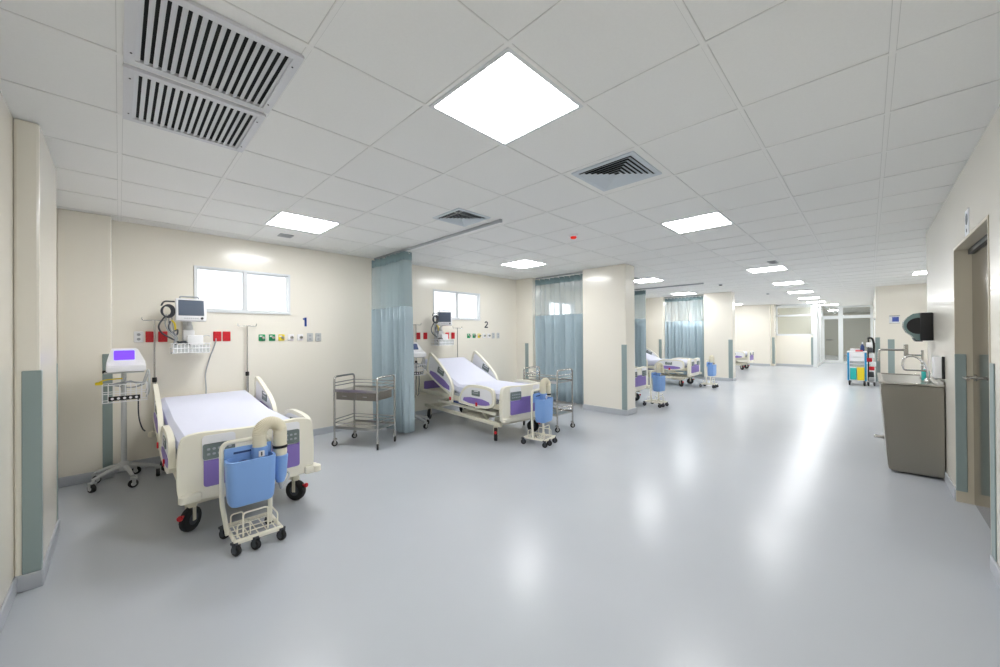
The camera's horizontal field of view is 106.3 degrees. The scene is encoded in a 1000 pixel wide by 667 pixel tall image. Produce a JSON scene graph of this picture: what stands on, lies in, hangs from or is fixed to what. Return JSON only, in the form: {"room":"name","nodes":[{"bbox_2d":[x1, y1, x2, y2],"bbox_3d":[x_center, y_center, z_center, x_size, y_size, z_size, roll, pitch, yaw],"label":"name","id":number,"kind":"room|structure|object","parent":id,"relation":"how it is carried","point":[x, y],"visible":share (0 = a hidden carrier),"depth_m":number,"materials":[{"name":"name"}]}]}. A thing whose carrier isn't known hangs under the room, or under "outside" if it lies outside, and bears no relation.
{"room":"hospital room","nodes":[
{"label":"hospital room","id":0,"kind":"room"},
{"bbox_2d":[0,91,56,607],"bbox_3d":[-2.105,0.109,1.396,6.360,2.580,0.160,-1,0,45],"label":"wall","id":1,"kind":"structure","parent":0,"point":[6,118],"depth_m":1.91,"materials":[{"name":"beige paint"}]},
{"bbox_2d":[13,119,56,576],"bbox_3d":[-2.889,0.118,2.345,0.810,2.580,0.092,-1,0,45],"label":"column","id":2,"kind":"structure","parent":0,"point":[34,170],"depth_m":2.09,"materials":[{"name":"beige paint"}]},
{"bbox_2d":[0,519,59,633],"bbox_3d":[-1.527,1.349,1.016,4.622,0.090,0.104,-1,0,45],"label":"baseboard","id":3,"kind":"structure","parent":2,"relation":"attached to","point":[25,582],"depth_m":2.05,"materials":[{"name":"grey plastic"}]},
{"bbox_2d":[21,370,42,574],"bbox_3d":[-2.598,0.760,2.084,0.053,1.110,0.070,-1,0,45],"label":"guard","id":4,"kind":"object","parent":2,"relation":"attached to","point":[31,381],"visible":0.94,"depth_m":2.07,"materials":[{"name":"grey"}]},
{"bbox_2d":[57,363,57,520],"bbox_3d":[-3.165,0.766,2.621,0.029,1.110,0.096,-1,0,45],"label":"guard","id":5,"kind":"object","parent":2,"relation":"attached to","point":[57,363],"visible":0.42,"depth_m":2.65,"materials":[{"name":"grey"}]},
{"bbox_2d":[57,208,111,477],"bbox_3d":[-4.020,0.131,3.641,0.180,2.580,0.352,-1,0,45],"label":"wall","id":6,"kind":"structure","parent":0,"point":[84,240],"depth_m":3.56,"materials":[{"name":"beige paint"}]},
{"bbox_2d":[102,354,112,467],"bbox_3d":[-3.852,0.765,3.682,0.023,1.130,0.069,-1,0,45],"label":"guard","id":7,"kind":"object","parent":6,"relation":"attached to","point":[107,409],"visible":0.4,"depth_m":3.67,"materials":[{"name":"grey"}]},
{"bbox_2d":[112,220,702,463],"bbox_3d":[2.583,0.113,10.576,0.160,2.580,19.502,-1,0,45],"label":"wall","id":8,"kind":"structure","parent":0,"point":[337,294],"depth_m":5.02,"materials":[{"name":"beige paint"}]},
{"bbox_2d":[134,331,143,341],"bbox_3d":[-3.811,0.036,3.956,0.017,0.116,0.076,-1,0,45],"label":"wall socket","id":9,"kind":"object","parent":8,"relation":"attached to","point":[138,335],"visible":1,"depth_m":3.95,"materials":[{"name":"white plastic"}]},
{"bbox_2d":[145,331,152,341],"bbox_3d":[-3.748,0.035,4.020,0.017,0.116,0.076,-1,0,45],"label":"wall socket","id":10,"kind":"object","parent":8,"relation":"attached to","point":[148,334],"visible":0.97,"depth_m":4.01,"materials":[{"name":"red plastic"}]},
{"bbox_2d":[158,331,167,341],"bbox_3d":[-3.678,0.035,4.091,0.017,0.116,0.076,-1,0,45],"label":"wall socket","id":11,"kind":"object","parent":8,"relation":"attached to","point":[161,338],"visible":0.81,"depth_m":4.09,"materials":[{"name":"red plastic"}]},
{"bbox_2d":[158,296,210,353],"bbox_3d":[-3.451,-0.094,4.118,0.304,0.626,0.462,-1,0,45],"label":"patient monitor","id":12,"kind":"object","parent":8,"relation":"attached to","point":[188,311],"visible":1,"depth_m":4.07,"materials":[{"name":"white plastic"}]},
{"bbox_2d":[170,335,210,353],"bbox_3d":[-3.408,0.116,4.128,0.259,0.194,0.329,-1,0,45],"label":"wire basket","id":13,"kind":"object","parent":12,"relation":"on","point":[191,343],"depth_m":4.11,"materials":[{"name":"white metal"}]},
{"bbox_2d":[205,338,216,393],"bbox_3d":[-3.369,0.428,4.370,0.032,0.742,0.113,-1,0,45],"label":"power cable","id":14,"kind":"object","parent":8,"relation":"attached to","point":[215,338],"visible":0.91,"depth_m":4.34,"materials":[{"name":"grey plastic"}]},
{"bbox_2d":[213,331,220,340],"bbox_3d":[-3.341,0.034,4.433,0.017,0.116,0.076,-1,0,45],"label":"wall socket","id":15,"kind":"object","parent":8,"relation":"attached to","point":[216,334],"visible":1,"depth_m":4.43,"materials":[{"name":"red plastic"}]},
{"bbox_2d":[223,331,230,340],"bbox_3d":[-3.278,0.034,4.498,0.017,0.116,0.076,-1,0,45],"label":"wall socket","id":16,"kind":"object","parent":8,"relation":"attached to","point":[226,335],"visible":1,"depth_m":4.49,"materials":[{"name":"red plastic"}]},
{"bbox_2d":[194,265,290,314],"bbox_3d":[-3.176,-0.514,4.669,0.110,0.531,1.020,-1,0,45],"label":"window","id":17,"kind":"structure","parent":8,"relation":"in","point":[245,273],"depth_m":4.64,"materials":[{"name":"white metal"}]},
{"bbox_2d":[59,405,470,487],"bbox_3d":[2.713,1.357,10.452,0.182,0.090,19.502,-1,0,45],"label":"baseboard","id":18,"kind":"structure","parent":8,"relation":"attached to","point":[319,431],"depth_m":3.95,"materials":[{"name":"grey"}]},
{"bbox_2d":[431,310,453,345],"bbox_3d":[-1.046,-0.101,6.550,0.436,0.626,0.337,0,0,-36],"label":"patient monitor","id":19,"kind":"object","parent":8,"relation":"attached to","point":[443,317],"visible":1,"depth_m":6.49,"materials":[{"name":"white plastic"}]},
{"bbox_2d":[431,334,453,345],"bbox_3d":[-1.009,0.109,6.564,0.259,0.194,0.329,-1,0,45],"label":"wire basket","id":20,"kind":"object","parent":19,"relation":"on","point":[443,339],"depth_m":6.55,"materials":[{"name":"white metal"}]},
{"bbox_2d":[433,289,480,320],"bbox_3d":[-0.819,-0.521,7.063,0.110,0.531,1.140,-1,0,45],"label":"window","id":21,"kind":"structure","parent":8,"relation":"in","point":[457,293],"depth_m":7.04,"materials":[{"name":"white metal"}]},
{"bbox_2d":[548,301,573,314],"bbox_3d":[1.524,-0.528,9.444,0.110,0.531,1.120,-1,0,45],"label":"window","id":22,"kind":"structure","parent":8,"relation":"in","point":[560,303],"depth_m":9.44,"materials":[{"name":"white metal"}]},
{"bbox_2d":[0,0,999,312],"bbox_3d":[9.265,-1.264,12.204,7.700,0.104,31.602,-1,0,45],"label":"ceiling","id":23,"kind":"structure","parent":0,"point":[832,136],"depth_m":2.26,"materials":[{"name":"tile"}]},
{"bbox_2d":[122,63,265,152],"bbox_3d":[-1.652,-1.172,2.026,0.560,0.017,0.544,-1,0,45],"label":"ceiling vent","id":24,"kind":"object","parent":23,"relation":"in","point":[150,99],"visible":1,"depth_m":1.99,"materials":[{"name":"silver metal"}]},
{"bbox_2d":[123,0,303,113],"bbox_3d":[-1.225,-1.176,1.605,0.560,0.017,0.544,-1,0,45],"label":"ceiling vent","id":25,"kind":"object","parent":23,"relation":"in","point":[188,42],"visible":1,"depth_m":1.57,"materials":[{"name":"silver metal"}]},
{"bbox_2d":[264,211,340,233],"bbox_3d":[-2.097,-1.167,3.983,0.575,0.005,0.575,-1,0,45],"label":"recessed light","id":26,"kind":"object","parent":23,"relation":"in","point":[281,219],"visible":1,"depth_m":3.96,"materials":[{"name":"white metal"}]},
{"bbox_2d":[374,219,501,259],"bbox_3d":[-0.962,-1.160,4.845,2.749,0.029,0.040,-1,0,45],"label":"track","id":27,"kind":"object","parent":23,"relation":"attached to","point":[499,220],"visible":0.94,"depth_m":4.50,"materials":[{"name":"grey metal"}]},
{"bbox_2d":[371,250,414,432],"bbox_3d":[-1.584,0.111,5.464,0.936,2.502,0.209,-1,0,45],"label":"privacy curtain","id":28,"kind":"object","parent":27,"relation":"hanging from","point":[392,328],"visible":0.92,"depth_m":5.28,"materials":[{"name":"blue fabric"}]},
{"bbox_2d":[433,208,490,226],"bbox_3d":[-0.391,-1.174,3.820,0.420,0.016,0.420,-1,0,45],"label":"ceiling vent","id":29,"kind":"object","parent":23,"relation":"in","point":[457,219],"visible":1,"depth_m":3.81,"materials":[{"name":"silver metal"}]},
{"bbox_2d":[429,47,582,145],"bbox_3d":[0.033,-1.189,1.964,0.575,0.005,0.575,-1,0,45],"label":"recessed light","id":30,"kind":"object","parent":23,"relation":"in","point":[507,99],"visible":1,"depth_m":1.92,"materials":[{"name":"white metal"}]},
{"bbox_2d":[500,259,545,268],"bbox_3d":[0.402,-1.175,6.365,0.575,0.005,0.575,-1,0,45],"label":"recessed light","id":31,"kind":"object","parent":23,"relation":"in","point":[524,263],"visible":1,"depth_m":6.37,"materials":[{"name":"white plastic"}]},
{"bbox_2d":[535,271,582,278],"bbox_3d":[1.203,-1.164,7.513,1.249,0.029,0.040,-1,0,45],"label":"track","id":32,"kind":"object","parent":23,"relation":"attached to","point":[582,271],"visible":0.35,"depth_m":7.49,"materials":[{"name":"grey metal"}]},
{"bbox_2d":[535,273,583,403],"bbox_3d":[1.206,0.100,7.514,1.234,2.501,0.143,-1,0,45],"label":"privacy curtain","id":33,"kind":"object","parent":32,"relation":"hanging from","point":[558,338],"visible":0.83,"depth_m":7.48,"materials":[{"name":"blue fabric"}]},
{"bbox_2d":[571,151,661,191],"bbox_3d":[0.868,-1.186,2.790,0.480,0.016,0.480,-1,0,45],"label":"ceiling vent","id":34,"kind":"object","parent":23,"relation":"in","point":[630,167],"visible":1,"depth_m":2.77,"materials":[{"name":"silver metal"}]},
{"bbox_2d":[634,278,664,282],"bbox_3d":[3.285,-1.187,8.410,0.575,0.005,0.575,-1,0,45],"label":"recessed light","id":35,"kind":"object","parent":23,"relation":"in","point":[647,279],"visible":0.82,"depth_m":8.38,"materials":[{"name":"white metal"}]},
{"bbox_2d":[634,283,703,289],"bbox_3d":[3.865,-1.173,9.804,2.669,0.029,0.040,-1,0,45],"label":"track","id":36,"kind":"object","parent":23,"relation":"attached to","point":[696,283],"visible":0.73,"depth_m":9.39,"materials":[{"name":"grey metal"}]},
{"bbox_2d":[634,290,645,366],"bbox_3d":[3.713,0.092,9.960,0.316,2.501,0.183,-1,0,45],"label":"privacy curtain","id":37,"kind":"object","parent":36,"relation":"hanging from","point":[640,324],"visible":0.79,"depth_m":9.91,"materials":[{"name":"blue fabric"}]},
{"bbox_2d":[664,295,701,297],"bbox_3d":[5.850,-1.179,11.891,1.249,0.029,0.040,-1,0,45],"label":"track","id":38,"kind":"object","parent":23,"relation":"attached to","point":[690,295],"visible":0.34,"depth_m":11.90,"materials":[{"name":"grey metal"}]},
{"bbox_2d":[665,296,703,376],"bbox_3d":[5.854,0.086,11.893,1.213,2.501,0.132,-1,0,45],"label":"privacy curtain","id":39,"kind":"object","parent":38,"relation":"hanging from","point":[683,339],"visible":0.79,"depth_m":11.89,"materials":[{"name":"blue fabric"}]},
{"bbox_2d":[660,211,733,233],"bbox_3d":[2.142,-1.195,4.077,0.575,0.005,0.575,-1,0,45],"label":"recessed light","id":40,"kind":"object","parent":23,"relation":"in","point":[714,219],"visible":1,"depth_m":4.04,"materials":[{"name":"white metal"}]},
{"bbox_2d":[747,265,787,272],"bbox_3d":[5.021,-1.203,7.051,0.575,0.005,0.575,-1,0,45],"label":"recessed light","id":41,"kind":"object","parent":23,"relation":"in","point":[774,268],"visible":1,"depth_m":7.04,"materials":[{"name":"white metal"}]},
{"bbox_2d":[771,281,803,285],"bbox_3d":[6.936,-1.209,9.025,0.575,0.005,0.575,-1,0,45],"label":"recessed light","id":42,"kind":"object","parent":23,"relation":"in","point":[793,282],"visible":1,"depth_m":9.04,"materials":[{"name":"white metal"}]},
{"bbox_2d":[0,355,999,666],"bbox_3d":[9.283,1.414,12.193,7.700,0.100,31.602,-1,0,45],"label":"floor","id":43,"kind":"structure","parent":0,"point":[760,518],"depth_m":2.36,"materials":[{"name":"grey laminate"}]},
{"bbox_2d":[87,348,160,492],"bbox_3d":[-3.574,0.780,3.585,0.512,1.274,0.497,-1,0,45],"label":"monitor stand","id":44,"kind":"object","parent":43,"relation":"on","point":[123,361],"visible":1,"depth_m":3.56,"materials":[{"name":"grey metal"}]},
{"bbox_2d":[104,371,143,373],"bbox_3d":[-3.579,0.366,3.574,0.200,0.013,0.270,-1,0,45],"label":"tray","id":45,"kind":"object","parent":44,"relation":"on","point":[105,372],"depth_m":3.48,"materials":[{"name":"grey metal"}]},
{"bbox_2d":[101,369,150,403],"bbox_3d":[-3.567,0.496,3.586,0.205,0.289,0.331,-1,0,45],"label":"wire basket","id":46,"kind":"object","parent":44,"relation":"on","point":[124,397],"depth_m":3.56,"materials":[{"name":"grey metal"}]},
{"bbox_2d":[106,348,145,372],"bbox_3d":[-3.558,0.250,3.571,0.224,0.215,0.265,-1,0,45],"label":"monitor","id":47,"kind":"object","parent":44,"relation":"on","point":[120,360],"depth_m":3.55,"materials":[{"name":"white plastic"}]},
{"bbox_2d":[141,317,320,531],"bbox_3d":[-2.600,0.615,3.523,2.283,1.590,1.048,-1,0,45],"label":"hospital bed","id":48,"kind":"object","parent":43,"relation":"on","point":[190,431],"visible":0.85,"depth_m":2.99,"materials":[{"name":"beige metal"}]},
{"bbox_2d":[218,416,289,556],"bbox_3d":[-1.667,0.988,2.569,0.370,0.826,0.416,-1,0,45],"label":"cart","id":49,"kind":"object","parent":43,"relation":"on","point":[251,471],"visible":1,"depth_m":2.47,"materials":[{"name":"white"}]},
{"bbox_2d":[251,444,267,458],"bbox_3d":[-1.632,0.806,2.549,0.103,0.080,0.100,-1,0,45],"label":"label","id":50,"kind":"object","parent":49,"relation":"attached to","point":[258,450],"depth_m":2.52,"materials":[{"name":"blue plastic"}]},
{"bbox_2d":[331,373,395,449],"bbox_3d":[-1.724,0.968,4.795,0.677,0.882,0.449,0,0,16],"label":"trolley","id":51,"kind":"object","parent":43,"relation":"on","point":[376,393],"visible":1,"depth_m":4.69,"materials":[{"name":"grey metal"}]},
{"bbox_2d":[335,385,393,393],"bbox_3d":[-1.726,0.712,4.796,0.620,0.035,0.386,0,0,16],"label":"shelf","id":52,"kind":"object","parent":51,"relation":"attached to","point":[356,389],"depth_m":4.69,"materials":[{"name":"silver metal"}]},
{"bbox_2d":[335,419,393,431],"bbox_3d":[-1.723,1.172,4.794,0.620,0.035,0.386,0,0,16],"label":"shelf","id":53,"kind":"object","parent":51,"relation":"attached to","point":[356,421],"depth_m":4.72,"materials":[{"name":"silver metal"}]},
{"bbox_2d":[413,342,428,428],"bbox_3d":[-1.299,0.772,5.682,0.512,1.274,0.497,-1,0,45],"label":"monitor stand","id":54,"kind":"object","parent":43,"relation":"on","point":[418,352],"visible":0.51,"depth_m":5.66,"materials":[{"name":"grey metal"}]},
{"bbox_2d":[413,342,425,356],"bbox_3d":[-1.283,0.243,5.667,0.224,0.215,0.265,-1,0,45],"label":"monitor","id":55,"kind":"object","parent":54,"relation":"on","point":[418,352],"depth_m":5.67,"materials":[{"name":"white plastic"}]},
{"bbox_2d":[414,358,425,375],"bbox_3d":[-1.293,0.489,5.683,0.205,0.289,0.331,-1,0,45],"label":"wire basket","id":56,"kind":"object","parent":54,"relation":"on","point":[417,373],"depth_m":5.66,"materials":[{"name":"grey metal"}]},
{"bbox_2d":[414,324,539,440],"bbox_3d":[-0.372,0.608,5.771,1.048,1.590,2.283,0,0,-40],"label":"hospital bed","id":57,"kind":"object","parent":43,"relation":"on","point":[475,383],"visible":0.88,"depth_m":5.47,"materials":[{"name":"beige metal"}]},
{"bbox_2d":[521,378,556,447],"bbox_3d":[0.511,0.981,4.775,0.370,0.826,0.416,-1,0,37],"label":"cart","id":58,"kind":"object","parent":43,"relation":"on","point":[543,401],"visible":1,"depth_m":4.65,"materials":[{"name":"white"}]},
{"bbox_2d":[523,366,574,432],"bbox_3d":[0.719,0.955,5.638,0.677,0.882,0.449,-1,0,45],"label":"trolley","id":59,"kind":"object","parent":43,"relation":"on","point":[557,411],"visible":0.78,"depth_m":5.53,"materials":[{"name":"grey metal"}]},
{"bbox_2d":[524,376,571,383],"bbox_3d":[0.717,0.699,5.639,0.620,0.035,0.386,-1,0,45],"label":"shelf","id":60,"kind":"object","parent":59,"relation":"attached to","point":[553,381],"depth_m":5.55,"materials":[{"name":"silver metal"}]},
{"bbox_2d":[553,407,571,416],"bbox_3d":[0.720,1.159,5.637,0.620,0.035,0.386,-1,0,45],"label":"shelf","id":61,"kind":"object","parent":59,"relation":"attached to","point":[556,414],"depth_m":5.48,"materials":[{"name":"silver metal"}]},
{"bbox_2d":[635,366,649,400],"bbox_3d":[1.922,0.602,8.101,2.283,1.590,1.048,-1,0,45],"label":"hospital bed","id":62,"kind":"object","parent":43,"relation":"on","point":[641,373],"visible":0.16,"depth_m":7.42,"materials":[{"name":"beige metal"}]},
{"bbox_2d":[643,363,668,407],"bbox_3d":[3.003,0.974,7.205,0.416,0.826,0.370,0,0,-37],"label":"cart","id":63,"kind":"object","parent":43,"relation":"on","point":[658,377],"visible":1,"depth_m":7.08,"materials":[{"name":"white"}]},
{"bbox_2d":[646,347,701,386],"bbox_3d":[4.342,0.595,10.644,2.283,1.590,1.048,-1,0,45],"label":"hospital bed","id":64,"kind":"object","parent":43,"relation":"on","point":[692,366],"visible":0.55,"depth_m":9.96,"materials":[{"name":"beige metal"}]},
{"bbox_2d":[699,355,718,387],"bbox_3d":[5.387,0.967,9.657,0.416,0.826,0.370,0,0,-40],"label":"cart","id":65,"kind":"object","parent":43,"relation":"on","point":[710,367],"visible":1,"depth_m":9.53,"materials":[{"name":"white"}]},
{"bbox_2d":[735,350,754,369],"bbox_3d":[8.762,0.582,15.021,2.283,1.590,1.048,-1,0,45],"label":"hospital bed","id":66,"kind":"object","parent":43,"relation":"on","point":[739,354],"visible":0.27,"depth_m":14.18,"materials":[{"name":"beige metal"}]},
{"bbox_2d":[844,351,866,385],"bbox_3d":[9.425,0.912,9.941,0.440,0.884,0.650,-1,0,45],"label":"cart","id":67,"kind":"object","parent":43,"relation":"on","point":[856,361],"visible":0.99,"depth_m":9.72,"materials":[{"name":"white plastic"}]},
{"bbox_2d":[866,337,875,385],"bbox_3d":[9.673,0.721,9.774,0.180,1.262,0.371,-1,0,45],"label":"pole","id":68,"kind":"object","parent":43,"relation":"on","point":[870,350],"visible":0.99,"depth_m":9.71,"materials":[{"name":"grey metal"}]},
{"bbox_2d":[874,373,944,478],"bbox_3d":[4.351,0.900,4.033,0.468,0.903,1.174,-1,0,45],"label":"sink","id":69,"kind":"object","parent":43,"relation":"on","point":[913,418],"visible":0.9,"depth_m":3.61,"materials":[{"name":"silver metal"}]},
{"bbox_2d":[877,344,923,378],"bbox_3d":[4.362,0.298,4.084,0.363,0.360,0.044,-1,0,45],"label":"faucet","id":70,"kind":"object","parent":69,"relation":"on","point":[906,351],"visible":0.77,"depth_m":4.05,"materials":[{"name":"silver metal"}]},
{"bbox_2d":[882,374,932,383],"bbox_3d":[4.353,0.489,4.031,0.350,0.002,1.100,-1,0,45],"label":"basin","id":71,"kind":"object","parent":69,"relation":"in","point":[900,378],"depth_m":4.06,"materials":[{"name":"silver metal"}]},
{"bbox_2d":[901,355,930,382],"bbox_3d":[4.099,0.346,3.697,0.195,0.264,0.044,-1,0,45],"label":"faucet","id":72,"kind":"object","parent":69,"relation":"on","point":[927,379],"visible":1,"depth_m":3.67,"materials":[{"name":"silver metal"}]},
{"bbox_2d":[920,364,929,379],"bbox_3d":[4.332,0.398,3.819,0.055,0.160,0.055,0,0,0],"label":"soap bottle","id":73,"kind":"object","parent":69,"relation":"on","point":[923,374],"visible":0.38,"depth_m":3.81,"materials":[{"name":"teal plastic"}]},
{"bbox_2d":[516,278,542,378],"bbox_3d":[0.641,0.117,8.175,0.480,2.580,0.350,-1,0,45],"label":"wall pier","id":74,"kind":"object","parent":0,"point":[529,297],"visible":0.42,"depth_m":8.03,"materials":[{"name":"beige paint"}]},
{"bbox_2d":[525,343,528,378],"bbox_3d":[0.576,0.761,7.996,0.090,1.110,0.018,-1,0,45],"label":"guard","id":75,"kind":"object","parent":74,"relation":"attached to","point":[526,344],"visible":0.58,"depth_m":7.99,"materials":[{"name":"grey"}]},
{"bbox_2d":[583,264,634,409],"bbox_3d":[1.958,0.103,6.780,0.845,2.580,0.350,-1,0,45],"label":"wall pillar","id":76,"kind":"structure","parent":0,"point":[608,291],"depth_m":6.60,"materials":[{"name":"beige paint"}]},
{"bbox_2d":[582,404,636,415],"bbox_3d":[1.966,1.348,6.776,0.869,0.090,0.374,-1,0,45],"label":"baseboard","id":77,"kind":"structure","parent":76,"relation":"attached to","point":[584,406],"depth_m":6.58,"materials":[{"name":"grey plastic"}]},
{"bbox_2d":[621,345,626,409],"bbox_3d":[2.119,0.745,6.386,0.088,1.110,0.028,-1,0,45],"label":"guard","id":78,"kind":"object","parent":76,"relation":"attached to","point":[623,347],"visible":1,"depth_m":6.37,"materials":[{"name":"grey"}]},
{"bbox_2d":[642,297,666,371],"bbox_3d":[5.199,0.103,12.634,0.720,2.580,0.300,-1,0,45],"label":"wall pier","id":79,"kind":"object","parent":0,"point":[654,310],"visible":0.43,"depth_m":12.47,"materials":[{"name":"beige paint"}]},
{"bbox_2d":[704,292,735,377],"bbox_3d":[6.518,0.089,11.145,0.750,2.580,0.330,-1,0,45],"label":"wall pillar","id":80,"kind":"structure","parent":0,"point":[719,308],"depth_m":10.99,"materials":[{"name":"beige paint"}]},
{"bbox_2d":[704,376,735,380],"bbox_3d":[6.527,1.334,11.140,0.774,0.090,0.354,-1,0,45],"label":"baseboard","id":81,"kind":"structure","parent":80,"relation":"attached to","point":[708,378],"depth_m":10.95,"materials":[{"name":"grey"}]},
{"bbox_2d":[728,340,732,377],"bbox_3d":[6.646,0.732,10.799,0.108,1.110,0.028,-1,0,45],"label":"guard","id":82,"kind":"object","parent":80,"relation":"attached to","point":[730,342],"visible":1,"depth_m":10.79,"materials":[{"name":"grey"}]},
{"bbox_2d":[703,304,770,365],"bbox_3d":[10.403,0.084,16.702,2.710,2.580,0.200,-1,0,45],"label":"wall","id":83,"kind":"structure","parent":0,"point":[752,322],"depth_m":16.04,"materials":[{"name":"beige paint"}]},
{"bbox_2d":[771,305,775,365],"bbox_3d":[11.576,0.073,15.912,0.170,2.580,0.320,-1,0,45],"label":"wall pier","id":84,"kind":"object","parent":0,"point":[773,307],"visible":0.67,"depth_m":15.81,"materials":[{"name":"beige paint"}]},
{"bbox_2d":[772,337,774,363],"bbox_3d":[11.498,0.718,15.765,0.095,1.110,0.020,-1,0,45],"label":"guard","id":85,"kind":"object","parent":84,"relation":"attached to","point":[773,338],"visible":1,"depth_m":15.76,"materials":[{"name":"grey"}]},
{"bbox_2d":[776,336,812,364],"bbox_3d":[12.226,0.722,15.582,1.210,1.270,0.120,-1,0,45],"label":"wall","id":86,"kind":"structure","parent":0,"point":[789,349],"depth_m":15.55,"materials":[{"name":"beige paint"}]},
{"bbox_2d":[776,303,812,335],"bbox_3d":[12.218,-0.568,15.587,1.210,1.310,0.080,-1,0,45],"label":"window","id":87,"kind":"structure","parent":86,"relation":"in","point":[811,304],"depth_m":15.53,"materials":[{"name":"white metal"}]},
{"bbox_2d":[776,363,812,366],"bbox_3d":[12.184,1.312,15.533,1.210,0.090,0.012,-1,0,45],"label":"baseboard","id":88,"kind":"structure","parent":86,"relation":"attached to","point":[777,364],"depth_m":15.51,"materials":[{"name":"grey"}]},
{"bbox_2d":[778,307,870,355],"bbox_3d":[16.915,0.056,20.956,5.900,2.580,8.400,-1,0,45],"label":"wall","id":89,"kind":"structure","parent":0,"point":[856,331],"depth_m":22.09,"materials":[{"name":"beige paint"}]},
{"bbox_2d":[813,303,823,366],"bbox_3d":[13.854,0.059,16.280,0.140,2.580,3.400,-1,0,45],"label":"pillar","id":90,"kind":"structure","parent":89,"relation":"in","point":[817,309],"depth_m":15.12,"materials":[{"name":"white paint"}]},
{"bbox_2d":[823,305,872,363],"bbox_3d":[15.610,0.050,16.909,1.720,2.580,0.100,-1,0,45],"label":"door frame","id":91,"kind":"structure","parent":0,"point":[840,317],"depth_m":16.98,"materials":[{"name":"white metal"}]},
{"bbox_2d":[823,319,838,360],"bbox_3d":[15.239,0.293,17.221,0.650,2.100,0.156,-1,0,45],"label":"door","id":92,"kind":"structure","parent":91,"relation":"attached to","point":[823,319],"depth_m":17.42,"materials":[{"name":"white metal"}]},
{"bbox_2d":[873,283,927,376],"bbox_3d":[13.979,0.045,12.830,1.680,2.580,10.100,-1,0,45],"label":"wall","id":93,"kind":"structure","parent":0,"point":[904,301],"depth_m":9.52,"materials":[{"name":"beige paint"}]},
{"bbox_2d":[875,337,879,381],"bbox_3d":[9.868,0.681,9.794,0.088,1.160,0.018,-1,0,45],"label":"guard","id":94,"kind":"object","parent":93,"relation":"attached to","point":[877,339],"visible":0.6,"depth_m":9.79,"materials":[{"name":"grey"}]},
{"bbox_2d":[888,339,894,372],"bbox_3d":[10.043,0.704,9.622,0.120,1.110,0.018,-1,0,45],"label":"guard","id":95,"kind":"object","parent":93,"relation":"attached to","point":[891,342],"visible":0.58,"depth_m":9.61,"materials":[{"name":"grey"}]},
{"bbox_2d":[889,315,899,322],"bbox_3d":[10.078,-0.361,9.577,0.190,0.200,0.008,-1,0,45],"label":"notice","id":96,"kind":"object","parent":93,"relation":"attached to","point":[895,318],"visible":1,"depth_m":9.58,"materials":[{"name":"white paper"}]},
{"bbox_2d":[926,105,999,566],"bbox_3d":[2.676,0.079,1.890,0.160,2.580,7.252,-1,0,45],"label":"wall","id":97,"kind":"structure","parent":0,"point":[976,188],"depth_m":2.90,"materials":[{"name":"beige paint"}]},
{"bbox_2d":[902,312,933,341],"bbox_3d":[4.731,-0.070,4.253,0.225,0.320,0.280,-1,0,45],"label":"dispenser","id":98,"kind":"object","parent":97,"relation":"attached to","point":[920,326],"visible":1,"depth_m":4.14,"materials":[{"name":"black plastic"}]},
{"bbox_2d":[930,373,944,384],"bbox_3d":[4.511,0.470,3.875,0.012,0.048,1.150,-1,0,45],"label":"backsplash","id":99,"kind":"structure","parent":97,"relation":"attached to","point":[939,380],"depth_m":3.65,"materials":[{"name":"silver metal"}]},
{"bbox_2d":[932,356,944,378],"bbox_3d":[4.162,0.326,3.562,0.070,0.220,0.145,-1,0,45],"label":"soap dispenser","id":100,"kind":"object","parent":97,"relation":"attached to","point":[938,363],"visible":1,"depth_m":3.52,"materials":[{"name":"white plastic"}]},
{"bbox_2d":[944,470,955,499],"bbox_3d":[4.452,1.320,3.804,0.012,0.090,2.062,-1,0,45],"label":"baseboard","id":101,"kind":"structure","parent":97,"relation":"attached to","point":[947,479],"depth_m":3.22,"materials":[{"name":"grey"}]},
{"bbox_2d":[954,354,967,491],"bbox_3d":[3.730,0.722,3.033,0.061,1.110,0.006,-1,0,45],"label":"guard","id":102,"kind":"object","parent":97,"relation":"attached to","point":[960,359],"visible":1,"depth_m":3.03,"materials":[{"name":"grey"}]},
{"bbox_2d":[965,208,969,236],"bbox_3d":[3.296,-0.782,2.647,0.006,0.180,0.140,-1,0,45],"label":"notice","id":103,"kind":"object","parent":97,"relation":"attached to","point":[967,228],"visible":1,"depth_m":2.63,"materials":[{"name":"white paper"}]},
{"bbox_2d":[953,215,991,554],"bbox_3d":[3.333,0.338,2.572,0.144,2.059,1.258,-1,0,45],"label":"door","id":104,"kind":"structure","parent":97,"relation":"in","point":[971,261],"depth_m":2.88,"materials":[{"name":"beige wood"}]},
{"bbox_2d":[989,363,996,561],"bbox_3d":[2.807,0.724,2.135,0.006,1.110,0.098,-1,0,45],"label":"guard","id":105,"kind":"object","parent":97,"relation":"attached to","point":[991,365],"visible":1,"depth_m":2.12,"materials":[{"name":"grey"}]},
{"bbox_2d":[990,555,999,587],"bbox_3d":[1.462,1.328,0.766,0.012,0.090,3.942,-1,0,45],"label":"baseboard","id":106,"kind":"structure","parent":97,"relation":"attached to","point":[995,569],"depth_m":2.08,"materials":[{"name":"grey plastic"}]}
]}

